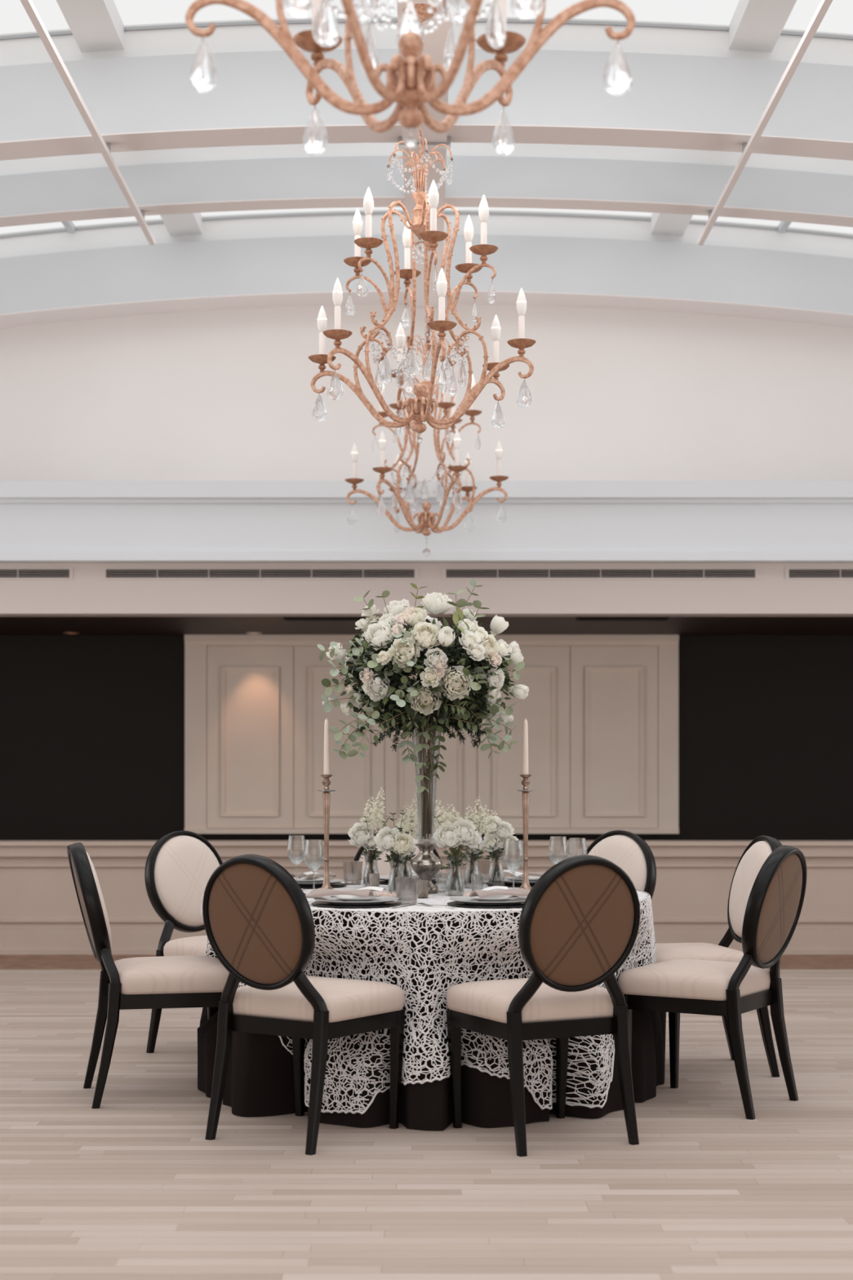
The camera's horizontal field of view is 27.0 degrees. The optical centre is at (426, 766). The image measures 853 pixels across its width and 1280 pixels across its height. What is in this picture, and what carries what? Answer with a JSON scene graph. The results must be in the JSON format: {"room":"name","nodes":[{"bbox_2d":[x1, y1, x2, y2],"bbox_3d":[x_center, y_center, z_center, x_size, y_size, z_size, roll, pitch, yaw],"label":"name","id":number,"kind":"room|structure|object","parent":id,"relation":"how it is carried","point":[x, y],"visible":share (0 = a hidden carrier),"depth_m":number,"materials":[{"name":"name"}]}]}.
{"room":"event hall","nodes":[
{"label":"event hall","id":0,"kind":"room"},
{"bbox_2d":[0,0,852,328],"bbox_3d":[0.000,-3.295,3.850,12.400,1.549,17.700,0,0,0],"label":"ceiling","id":1,"kind":"structure","parent":0,"point":[668,147],"depth_m":10.19,"materials":[{"name":"paint"}]},
{"bbox_2d":[185,0,635,156],"bbox_3d":[-0.035,-2.306,3.970,0.901,1.848,1.022,0,0,-31],"label":"chandelier","id":2,"kind":"object","parent":1,"relation":"hanging from","point":[411,87],"visible":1,"depth_m":3.96,"materials":[{"name":"gold metal"}]},
{"bbox_2d":[308,4,536,443],"bbox_3d":[-0.028,-2.328,7.600,0.975,1.804,1.004,0,0,0],"label":"chandelier","id":3,"kind":"object","parent":1,"relation":"hanging from","point":[418,407],"visible":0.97,"depth_m":7.54,"materials":[{"name":"gold metal"}]},
{"bbox_2d":[0,0,852,245],"bbox_3d":[0.000,-3.483,4.825,12.400,0.754,11.650,0,0,0],"label":"window","id":4,"kind":"structure","parent":1,"relation":"attached to","point":[14,19],"depth_m":8.96,"materials":[{"name":"glass"}]},
{"bbox_2d":[344,240,508,556],"bbox_3d":[0.000,-2.268,11.000,1.016,1.924,0.942,0,0,0],"label":"chandelier","id":5,"kind":"object","parent":1,"relation":"hanging from","point":[426,519],"visible":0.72,"depth_m":10.96,"materials":[{"name":"gold metal"}]},
{"bbox_2d":[0,207,852,234],"bbox_3d":[0.000,-3.483,11.300,12.400,0.754,2.000,0,0,0],"label":"window","id":6,"kind":"structure","parent":1,"relation":"attached to","point":[69,226],"depth_m":12.23,"materials":[{"name":"glass"}]},
{"bbox_2d":[0,954,852,1279],"bbox_3d":[0.000,1.300,4.622,12.400,0.060,19.244,0,0,0],"label":"floor","id":7,"kind":"structure","parent":0,"point":[132,1186],"depth_m":5.52,"materials":[{"name":"brown wood"}]},
{"bbox_2d":[66,842,229,1108],"bbox_3d":[-1.073,0.781,6.872,0.620,0.978,0.496,0,0,-15],"label":"dining chair","id":8,"kind":"object","parent":7,"relation":"on","point":[184,981],"visible":0.99,"depth_m":6.67,"materials":[{"name":"beige fabric"}]},
{"bbox_2d":[144,830,222,1053],"bbox_3d":[-0.920,0.781,7.888,0.620,0.978,0.496,0,0,44],"label":"dining chair","id":9,"kind":"object","parent":7,"relation":"on","point":[180,865],"visible":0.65,"depth_m":7.94,"materials":[{"name":"beige fabric"}]},
{"bbox_2d":[202,853,404,1155],"bbox_3d":[-0.438,0.781,6.122,0.496,0.978,0.620,0,0,33],"label":"dining chair","id":10,"kind":"object","parent":7,"relation":"on","point":[258,920],"visible":1,"depth_m":5.96,"materials":[{"name":"brown paint"}]},
{"bbox_2d":[353,827,443,879],"bbox_3d":[-0.124,0.781,8.189,0.496,0.978,0.620,0,0,-3],"label":"dining chair","id":11,"kind":"object","parent":7,"relation":"on","point":[384,868],"visible":0.1,"depth_m":8.38,"materials":[{"name":"brown paint"}]},
{"bbox_2d":[446,854,639,1156],"bbox_3d":[0.412,0.781,6.087,0.496,0.978,0.620,0,0,-25],"label":"dining chair","id":12,"kind":"object","parent":7,"relation":"on","point":[580,921],"visible":1,"depth_m":5.91,"materials":[{"name":"brown paint"}]},
{"bbox_2d":[583,830,656,898],"bbox_3d":[0.696,0.781,7.939,0.620,0.978,0.496,0,0,-45],"label":"dining chair","id":13,"kind":"object","parent":7,"relation":"on","point":[627,850],"visible":0.24,"depth_m":8.02,"materials":[{"name":"beige fabric"}]},
{"bbox_2d":[617,844,807,1119],"bbox_3d":[1.098,0.781,6.703,0.620,0.978,0.496,0,0,33],"label":"dining chair","id":14,"kind":"object","parent":7,"relation":"on","point":[775,903],"visible":0.98,"depth_m":6.56,"materials":[{"name":"beige fabric"}]},
{"bbox_2d":[650,835,782,1076],"bbox_3d":[1.167,0.781,7.435,0.620,0.978,0.496,0,0,-13],"label":"dining chair","id":15,"kind":"object","parent":7,"relation":"on","point":[759,849],"visible":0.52,"depth_m":7.42,"materials":[{"name":"beige fabric"}]},
{"bbox_3d":[0.000,0.896,7.120,1.730,0.749,1.730,0,0,0],"label":"round table","id":16,"kind":"object","parent":7,"relation":"on","visible":0},
{"bbox_2d":[197,884,664,1130],"bbox_3d":[0.003,0.891,7.094,1.875,0.752,1.814,0,0,0],"label":"tablecloth","id":17,"kind":"object","parent":16,"relation":"on","point":[260,1081],"visible":0.27,"depth_m":6.33,"materials":[{"name":"black fabric"}]},
{"bbox_2d":[200,878,656,1114],"bbox_3d":[-0.004,0.862,7.093,1.816,0.713,1.837,0,0,0],"label":"lace overlay","id":18,"kind":"object","parent":17,"relation":"on","point":[442,897],"visible":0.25,"depth_m":6.29,"materials":[{"name":"white fabric"}]},
{"bbox_2d":[288,853,305,863],"bbox_3d":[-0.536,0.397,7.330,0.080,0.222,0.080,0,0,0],"label":"water","id":19,"kind":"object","parent":18,"relation":"on","point":[295,858],"visible":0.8,"depth_m":7.31,"materials":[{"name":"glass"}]},
{"bbox_2d":[304,858,323,870],"bbox_3d":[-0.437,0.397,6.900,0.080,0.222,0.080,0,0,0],"label":"water","id":20,"kind":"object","parent":18,"relation":"on","point":[313,864],"visible":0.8,"depth_m":6.88,"materials":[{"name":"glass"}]},
{"bbox_2d":[299,882,346,888],"bbox_3d":[-0.505,0.504,7.538,0.332,0.006,0.332,0,0,0],"label":"charger","id":21,"kind":"object","parent":18,"relation":"on","point":[335,885],"visible":0.34,"depth_m":7.43,"materials":[{"name":"black ceramic"}]},
{"bbox_2d":[297,878,344,885],"bbox_3d":[-0.505,0.492,7.538,0.314,0.017,0.314,0,0,0],"label":"dinner plate","id":22,"kind":"object","parent":21,"relation":"on","point":[332,881],"visible":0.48,"depth_m":7.43,"materials":[{"name":"grey ceramic"}]},
{"bbox_2d":[293,877,324,882],"bbox_3d":[-0.505,0.485,7.538,0.191,0.016,0.191,0,0,0],"label":"salad plate","id":23,"kind":"object","parent":22,"relation":"on","point":[302,879],"visible":0.61,"depth_m":7.58,"materials":[{"name":"white ceramic"}]},
{"bbox_2d":[300,871,323,875],"bbox_3d":[-0.479,0.455,7.481,0.078,0.025,0.115,0,0,40],"label":"folded card","id":24,"kind":"object","parent":23,"relation":"on","point":[306,873],"visible":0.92,"depth_m":7.46,"materials":[{"name":"white paper"}]},
{"bbox_2d":[289,870,336,879],"bbox_3d":[-0.507,0.464,7.598,0.134,0.032,0.230,0,0,31],"label":"napkin","id":25,"kind":"object","parent":23,"relation":"on","point":[322,872],"visible":0.56,"depth_m":7.61,"materials":[{"name":"beige fabric"}]},
{"bbox_2d":[317,774,336,889],"bbox_3d":[-0.397,0.270,7.060,0.098,0.475,0.098,0,0,0],"label":"candlestick","id":26,"kind":"object","parent":18,"relation":"on","point":[326,782],"visible":0.89,"depth_m":7.05,"materials":[{"name":"metal"}]},
{"bbox_2d":[323,717,329,774],"bbox_3d":[-0.397,-0.077,7.060,0.024,0.235,0.024,0,0,0],"label":"taper candle","id":27,"kind":"object","parent":26,"relation":"on","point":[326,762],"visible":1,"depth_m":7.05,"materials":[{"name":"beige wax"}]},
{"bbox_2d":[320,774,332,789],"bbox_3d":[-0.397,0.065,7.060,0.048,0.064,0.048,0,0,0],"label":"candle cup","id":28,"kind":"object","parent":26,"relation":"on","point":[326,782],"depth_m":7.05,"materials":[{"name":"metal"}]},
{"bbox_2d":[317,789,336,791],"bbox_3d":[-0.397,0.098,7.060,0.078,0.010,0.078,0,0,0],"label":"drip tray","id":29,"kind":"object","parent":26,"relation":"on","point":[321,790],"depth_m":7.03,"materials":[{"name":"silver metal"}]},
{"bbox_2d":[342,860,362,884],"bbox_3d":[-0.318,0.459,7.660,0.087,0.098,0.087,0,0,-6],"label":"tumbler","id":30,"kind":"object","parent":18,"relation":"on","point":[353,869],"visible":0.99,"depth_m":7.63,"materials":[{"name":"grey glass"}]},
{"bbox_2d":[311,901,401,907],"bbox_3d":[-0.257,0.504,6.517,0.332,0.006,0.332,0,0,0],"label":"charger","id":31,"kind":"object","parent":18,"relation":"on","point":[321,904],"visible":0.67,"depth_m":6.43,"materials":[{"name":"black ceramic"}]},
{"bbox_2d":[313,895,399,905],"bbox_3d":[-0.257,0.492,6.517,0.314,0.017,0.314,0,0,0],"label":"dinner plate","id":32,"kind":"object","parent":31,"relation":"on","point":[384,899],"visible":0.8,"depth_m":6.44,"materials":[{"name":"grey ceramic"}]},
{"bbox_2d":[330,894,382,901],"bbox_3d":[-0.257,0.485,6.517,0.191,0.016,0.191,0,0,0],"label":"salad plate","id":33,"kind":"object","parent":32,"relation":"on","point":[343,897],"visible":0.88,"depth_m":6.49,"materials":[{"name":"white ceramic"}]},
{"bbox_2d":[305,888,373,897],"bbox_3d":[-0.313,0.464,6.498,0.230,0.032,0.134,0,0,14],"label":"napkin","id":34,"kind":"object","parent":33,"relation":"on","point":[320,891],"visible":1,"depth_m":6.48,"materials":[{"name":"beige fabric"}]},
{"bbox_2d":[357,886,386,891],"bbox_3d":[-0.209,0.455,6.558,0.115,0.025,0.078,0,0,23],"label":"folded card","id":35,"kind":"object","parent":33,"relation":"on","point":[375,888],"visible":0.82,"depth_m":6.54,"materials":[{"name":"white paper"}]},
{"bbox_2d":[373,890,396,897],"bbox_3d":[-0.160,0.484,6.678,0.138,0.042,0.068,0,0,0],"label":"flower","id":36,"kind":"object","parent":33,"relation":"on","point":[381,893],"visible":0.35,"depth_m":6.67,"materials":[{"name":"pink plant"}]},
{"bbox_2d":[364,868,377,884],"bbox_3d":[-0.232,0.432,7.470,0.076,0.150,0.076,0,0,8],"label":"bud vase","id":37,"kind":"object","parent":18,"relation":"on","point":[367,871],"visible":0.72,"depth_m":7.45,"materials":[{"name":"clear glass"}]},
{"bbox_2d":[347,786,391,869],"bbox_3d":[-0.238,0.288,7.480,0.190,0.398,0.114,0,0,0],"label":"posy","id":38,"kind":"object","parent":37,"relation":"in","point":[362,834],"visible":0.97,"depth_m":7.47,"materials":[{"name":"white plant"}]},
{"bbox_2d":[368,873,379,890],"bbox_3d":[-0.215,0.473,7.280,0.045,0.068,0.045,0,0,0],"label":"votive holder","id":39,"kind":"object","parent":18,"relation":"on","point":[374,878],"visible":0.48,"depth_m":7.26,"materials":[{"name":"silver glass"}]},
{"bbox_2d":[388,875,403,891],"bbox_3d":[-0.117,0.430,7.020,0.076,0.155,0.076,0,0,-12],"label":"bud vase","id":40,"kind":"object","parent":18,"relation":"on","point":[392,884],"visible":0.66,"depth_m":7.00,"materials":[{"name":"clear glass"}]},
{"bbox_2d":[373,809,415,875],"bbox_3d":[-0.126,0.331,7.022,0.166,0.315,0.114,0,0,0],"label":"posy","id":41,"kind":"object","parent":40,"relation":"in","point":[388,839],"visible":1,"depth_m":7.01,"materials":[{"name":"white plant"}]},
{"bbox_2d":[389,902,416,907],"bbox_3d":[-0.083,0.504,6.452,0.018,0.003,0.215,0,0,23],"label":"knife","id":42,"kind":"object","parent":18,"relation":"on","point":[405,904],"visible":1,"depth_m":6.45,"materials":[{"name":"silver metal"}]},
{"bbox_2d":[397,870,412,876],"bbox_3d":[-0.090,0.432,7.360,0.076,0.150,0.076,0,0,28],"label":"bud vase","id":43,"kind":"object","parent":18,"relation":"on","point":[406,873],"visible":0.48,"depth_m":7.34,"materials":[{"name":"clear glass"}]},
{"bbox_2d":[394,792,419,871],"bbox_3d":[-0.084,0.299,7.357,0.115,0.378,0.109,0,0,0],"label":"posy","id":44,"kind":"object","parent":43,"relation":"in","point":[409,824],"visible":0.48,"depth_m":7.34,"materials":[{"name":"white plant"}]},
{"bbox_2d":[395,876,418,904],"bbox_3d":[-0.072,0.459,6.550,0.087,0.098,0.087,0,0,-6],"label":"tumbler","id":45,"kind":"object","parent":18,"relation":"on","point":[406,887],"visible":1,"depth_m":6.52,"materials":[{"name":"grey glass"}]},
{"bbox_2d":[379,879,446,884],"bbox_3d":[-0.078,0.504,7.770,0.332,0.006,0.332,0,0,0],"label":"charger","id":46,"kind":"object","parent":18,"relation":"on","point":[438,881],"visible":0.29,"depth_m":7.69,"materials":[{"name":"black ceramic"}]},
{"bbox_2d":[379,875,444,881],"bbox_3d":[-0.078,0.492,7.770,0.314,0.017,0.314,0,0,0],"label":"dinner plate","id":47,"kind":"object","parent":46,"relation":"on","point":[384,877],"visible":0.29,"depth_m":7.77,"materials":[{"name":"grey ceramic"}]},
{"bbox_2d":[386,874,420,879],"bbox_3d":[-0.078,0.485,7.770,0.191,0.016,0.191,0,0,0],"label":"salad plate","id":48,"kind":"object","parent":47,"relation":"on","point":[413,875],"visible":0.12,"depth_m":7.83,"materials":[{"name":"white ceramic"}]},
{"bbox_2d":[390,868,415,873],"bbox_3d":[-0.099,0.455,7.712,0.115,0.025,0.078,0,0,-7],"label":"folded card","id":49,"kind":"object","parent":48,"relation":"on","point":[392,869],"visible":0.48,"depth_m":7.70,"materials":[{"name":"white paper"}]},
{"bbox_2d":[390,869,447,875],"bbox_3d":[-0.038,0.464,7.816,0.230,0.032,0.134,0,0,-15],"label":"napkin","id":50,"kind":"object","parent":48,"relation":"on","point":[442,872],"visible":0.11,"depth_m":7.79,"materials":[{"name":"beige fabric"}]},
{"bbox_2d":[417,880,428,897],"bbox_3d":[-0.014,0.473,6.860,0.045,0.068,0.045,0,0,0],"label":"glass","id":51,"kind":"object","parent":18,"relation":"on","point":[423,885],"visible":0.92,"depth_m":6.84,"materials":[{"name":"glass"}]},
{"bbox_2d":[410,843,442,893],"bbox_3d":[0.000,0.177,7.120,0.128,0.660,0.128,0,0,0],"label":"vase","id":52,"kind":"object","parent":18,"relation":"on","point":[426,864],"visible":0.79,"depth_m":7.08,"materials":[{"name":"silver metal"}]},
{"bbox_2d":[317,578,528,839],"bbox_3d":[0.002,-0.228,7.112,0.719,1.035,0.705,0,0,37],"label":"flower arrangement","id":53,"kind":"object","parent":52,"relation":"in","point":[463,694],"visible":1,"depth_m":6.98,"materials":[{"name":"white plant"}]},
{"bbox_2d":[417,902,456,907],"bbox_3d":[0.038,0.503,6.431,0.022,0.008,0.192,0,0,-42],"label":"fork","id":54,"kind":"object","parent":18,"relation":"on","point":[423,904],"visible":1,"depth_m":6.45,"materials":[{"name":"silver metal"}]},
{"bbox_2d":[446,875,462,891],"bbox_3d":[0.112,0.430,7.000,0.076,0.155,0.076,0,0,40],"label":"bud vase","id":55,"kind":"object","parent":18,"relation":"on","point":[455,883],"visible":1,"depth_m":6.97,"materials":[{"name":"clear glass"}]},
{"bbox_2d":[432,799,482,875],"bbox_3d":[0.120,0.310,7.014,0.196,0.355,0.141,0,0,0],"label":"posy","id":56,"kind":"object","parent":55,"relation":"in","point":[449,834],"visible":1,"depth_m":7.00,"materials":[{"name":"white plant"}]},
{"bbox_2d":[464,869,479,884],"bbox_3d":[0.190,0.432,7.420,0.076,0.150,0.076,0,0,15],"label":"bud vase","id":57,"kind":"object","parent":18,"relation":"on","point":[471,877],"visible":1,"depth_m":7.39,"materials":[{"name":"clear glass"}]},
{"bbox_2d":[460,795,491,870],"bbox_3d":[0.201,0.307,7.423,0.140,0.363,0.102,0,0,0],"label":"posy","id":58,"kind":"object","parent":57,"relation":"in","point":[472,851],"visible":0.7,"depth_m":7.41,"materials":[{"name":"white plant"}]},
{"bbox_2d":[447,901,524,907],"bbox_3d":[0.241,0.504,6.511,0.332,0.006,0.332,0,0,0],"label":"charger","id":59,"kind":"object","parent":18,"relation":"on","point":[457,904],"visible":0.45,"depth_m":6.39,"materials":[{"name":"black ceramic"}]},
{"bbox_2d":[448,895,527,905],"bbox_3d":[0.241,0.492,6.511,0.314,0.017,0.314,0,0,0],"label":"dinner plate","id":60,"kind":"object","parent":59,"relation":"on","point":[465,900],"visible":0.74,"depth_m":6.42,"materials":[{"name":"grey ceramic"}]},
{"bbox_2d":[466,894,518,901],"bbox_3d":[0.241,0.485,6.511,0.191,0.016,0.191,0,0,0],"label":"salad plate","id":61,"kind":"object","parent":60,"relation":"on","point":[495,897],"visible":0.82,"depth_m":6.48,"materials":[{"name":"white ceramic"}]},
{"bbox_2d":[462,888,477,896],"bbox_3d":[0.197,0.484,6.696,0.138,0.042,0.068,0,0,0],"label":"flower","id":62,"kind":"object","parent":61,"relation":"on","point":[468,892],"visible":0.03,"depth_m":6.70,"materials":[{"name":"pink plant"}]},
{"bbox_2d":[481,885,508,890],"bbox_3d":[0.246,0.455,6.573,0.115,0.025,0.078,0,0,-22],"label":"folded card","id":63,"kind":"object","parent":61,"relation":"on","point":[493,887],"visible":0.79,"depth_m":6.56,"materials":[{"name":"white paper"}]},
{"bbox_2d":[469,888,530,897],"bbox_3d":[0.274,0.464,6.492,0.230,0.032,0.134,0,0,-30],"label":"napkin","id":64,"kind":"object","parent":61,"relation":"on","point":[514,891],"visible":0.95,"depth_m":6.47,"materials":[{"name":"beige fabric"}]},
{"bbox_2d":[488,866,503,883],"bbox_3d":[0.294,0.427,7.500,0.076,0.160,0.076,0,0,23],"label":"bud vase","id":65,"kind":"object","parent":18,"relation":"on","point":[495,874],"visible":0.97,"depth_m":7.47,"materials":[{"name":"clear glass"}]},
{"bbox_2d":[478,804,519,867],"bbox_3d":[0.303,0.325,7.505,0.185,0.326,0.122,0,0,0],"label":"posy","id":66,"kind":"object","parent":65,"relation":"in","point":[504,830],"visible":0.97,"depth_m":7.49,"materials":[{"name":"white plant"}]},
{"bbox_2d":[486,882,533,887],"bbox_3d":[0.421,0.504,7.622,0.332,0.006,0.332,0,0,0],"label":"charger","id":67,"kind":"object","parent":18,"relation":"on","point":[487,883],"visible":0.28,"depth_m":7.53,"materials":[{"name":"black ceramic"}]},
{"bbox_2d":[488,878,537,884],"bbox_3d":[0.421,0.492,7.622,0.314,0.017,0.314,0,0,0],"label":"dinner plate","id":68,"kind":"object","parent":67,"relation":"on","point":[505,881],"visible":0.27,"depth_m":7.51,"materials":[{"name":"grey ceramic"}]},
{"bbox_2d":[503,875,540,881],"bbox_3d":[0.421,0.485,7.622,0.191,0.016,0.191,0,0,0],"label":"salad plate","id":69,"kind":"object","parent":68,"relation":"on","point":[519,878],"visible":0.62,"depth_m":7.65,"materials":[{"name":"white ceramic"}]},
{"bbox_2d":[502,869,523,876],"bbox_3d":[0.364,0.455,7.596,0.115,0.025,0.078,0,0,40],"label":"folded card","id":70,"kind":"object","parent":69,"relation":"on","point":[516,873],"visible":0.79,"depth_m":7.57,"materials":[{"name":"white paper"}]},
{"bbox_2d":[511,870,546,876],"bbox_3d":[0.481,0.464,7.624,0.230,0.032,0.134,0,0,31],"label":"napkin","id":71,"kind":"object","parent":69,"relation":"on","point":[535,873],"visible":0.38,"depth_m":7.62,"materials":[{"name":"beige fabric"}]},
{"bbox_2d":[504,859,523,871],"bbox_3d":[0.335,0.397,6.840,0.080,0.222,0.080,0,0,0],"label":"wine glass","id":72,"kind":"object","parent":18,"relation":"on","point":[513,864],"visible":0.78,"depth_m":6.82,"materials":[{"name":"glass"}]},
{"bbox_2d":[515,774,535,889],"bbox_3d":[0.396,0.270,7.100,0.098,0.475,0.098,0,0,0],"label":"candlestick","id":73,"kind":"object","parent":18,"relation":"on","point":[525,782],"visible":0.9,"depth_m":7.09,"materials":[{"name":"metal"}]},
{"bbox_2d":[522,719,528,774],"bbox_3d":[0.396,-0.077,7.100,0.024,0.235,0.024,0,0,0],"label":"taper candle","id":74,"kind":"object","parent":73,"relation":"on","point":[525,763],"visible":1,"depth_m":7.09,"materials":[{"name":"beige wax"}]},
{"bbox_2d":[515,789,535,791],"bbox_3d":[0.396,0.098,7.100,0.078,0.010,0.078,0,0,0],"label":"drip tray","id":75,"kind":"object","parent":73,"relation":"on","point":[521,790],"depth_m":7.07,"materials":[{"name":"silver metal"}]},
{"bbox_2d":[520,774,531,789],"bbox_3d":[0.396,0.065,7.100,0.048,0.064,0.048,0,0,0],"label":"candle cup","id":76,"kind":"object","parent":73,"relation":"on","point":[525,782],"depth_m":7.09,"materials":[{"name":"metal"}]},
{"bbox_2d":[549,854,567,864],"bbox_3d":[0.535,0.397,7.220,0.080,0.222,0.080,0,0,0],"label":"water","id":77,"kind":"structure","parent":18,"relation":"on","point":[555,859],"depth_m":7.20,"materials":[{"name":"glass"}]},
{"bbox_2d":[474,859,493,882],"bbox_3d":[0.250,0.459,7.760,0.087,0.098,0.087,0,0,-6],"label":"tumbler","id":78,"kind":"object","parent":17,"relation":"on","point":[483,866],"visible":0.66,"depth_m":7.72,"materials":[{"name":"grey glass"}]},
{"bbox_2d":[0,303,852,480],"bbox_3d":[0.000,-2.530,12.590,12.400,1.600,0.120,0,0,0],"label":"wall","id":79,"kind":"structure","parent":0,"point":[617,394],"depth_m":12.53,"materials":[{"name":"paint"}]},
{"bbox_2d":[0,635,852,839],"bbox_3d":[0.000,0.020,14.060,12.400,2.500,0.120,0,0,0],"label":"wall","id":80,"kind":"structure","parent":0,"point":[92,726],"depth_m":14.00,"materials":[{"name":"black paint"}]},
{"bbox_2d":[0,840,852,954],"bbox_3d":[0.000,0.890,12.105,12.400,0.760,0.270,0,0,0],"label":"wall","id":81,"kind":"structure","parent":0,"point":[40,911],"depth_m":12.04,"materials":[{"name":"paint"}]},
{"bbox_2d":[0,563,852,617],"bbox_3d":[0.000,-1.200,12.125,12.400,0.340,0.250,0,0,0],"label":"wall header","id":82,"kind":"structure","parent":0,"point":[86,595],"depth_m":12.00,"materials":[{"name":"beige paint"}]},
{"bbox_2d":[0,567,73,579],"bbox_3d":[-3.453,-1.300,11.994,2.136,0.079,0.012,0,0,0],"label":"air vent","id":83,"kind":"object","parent":82,"relation":"in","point":[6,573],"visible":1,"depth_m":11.99,"materials":[{"name":"grey metal"}]},
{"bbox_2d":[102,567,417,579],"bbox_3d":[-1.122,-1.300,11.994,2.133,0.079,0.012,0,0,0],"label":"air vent","id":84,"kind":"object","parent":82,"relation":"in","point":[108,573],"visible":1,"depth_m":11.99,"materials":[{"name":"grey metal"}]},
{"bbox_2d":[442,567,759,579],"bbox_3d":[1.175,-1.300,11.994,2.136,0.079,0.012,0,0,0],"label":"air vent","id":85,"kind":"object","parent":82,"relation":"in","point":[448,573],"visible":1,"depth_m":11.99,"materials":[{"name":"grey metal"}]},
{"bbox_2d":[785,567,852,579],"bbox_3d":[3.486,-1.300,11.994,2.129,0.079,0.012,0,0,0],"label":"air vent","id":86,"kind":"object","parent":82,"relation":"in","point":[791,573],"visible":1,"depth_m":11.99,"materials":[{"name":"grey metal"}]},
{"bbox_2d":[0,617,852,635],"bbox_3d":[0.000,-1.091,13.125,12.400,0.118,1.750,0,0,0],"label":"ceiling","id":87,"kind":"structure","parent":0,"point":[8,625],"depth_m":12.98,"materials":[{"name":"brown paint"}]},
{"bbox_2d":[62,631,79,634],"bbox_3d":[-2.743,-1.027,13.720,0.124,0.010,0.124,0,0,0],"label":"recessed light","id":88,"kind":"object","parent":87,"relation":"in","point":[64,633],"visible":1,"depth_m":13.68,"materials":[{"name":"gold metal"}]},
{"bbox_2d":[246,631,262,634],"bbox_3d":[-1.331,-1.027,13.720,0.124,0.010,0.124,0,0,0],"label":"recessed light","id":89,"kind":"object","parent":87,"relation":"in","point":[247,633],"visible":1,"depth_m":13.68,"materials":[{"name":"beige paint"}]},
{"bbox_2d":[283,617,365,621],"bbox_3d":[-0.707,-1.023,12.345,0.562,0.018,0.150,0,0,0],"label":"ceiling vent","id":90,"kind":"object","parent":87,"relation":"in","point":[288,619],"visible":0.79,"depth_m":12.29,"materials":[{"name":"black"}]},
{"bbox_2d":[575,617,669,621],"bbox_3d":[1.359,-1.023,12.345,0.632,0.018,0.150,0,0,0],"label":"ceiling vent","id":91,"kind":"object","parent":87,"relation":"in","point":[580,619],"visible":1,"depth_m":12.29,"materials":[{"name":"black"}]},
{"bbox_2d":[0,480,852,563],"bbox_3d":[0.000,-1.633,12.165,12.400,0.525,0.730,0,0,0],"label":"wall","id":92,"kind":"structure","parent":0,"point":[42,522],"depth_m":11.86,"materials":[{"name":"white paint"}]},
{"bbox_2d":[184,634,679,833],"bbox_3d":[0.041,-0.251,13.957,3.873,1.559,0.085,0,0,0],"label":"wall","id":93,"kind":"structure","parent":0,"point":[601,711],"depth_m":13.94,"materials":[{"name":"paint"}]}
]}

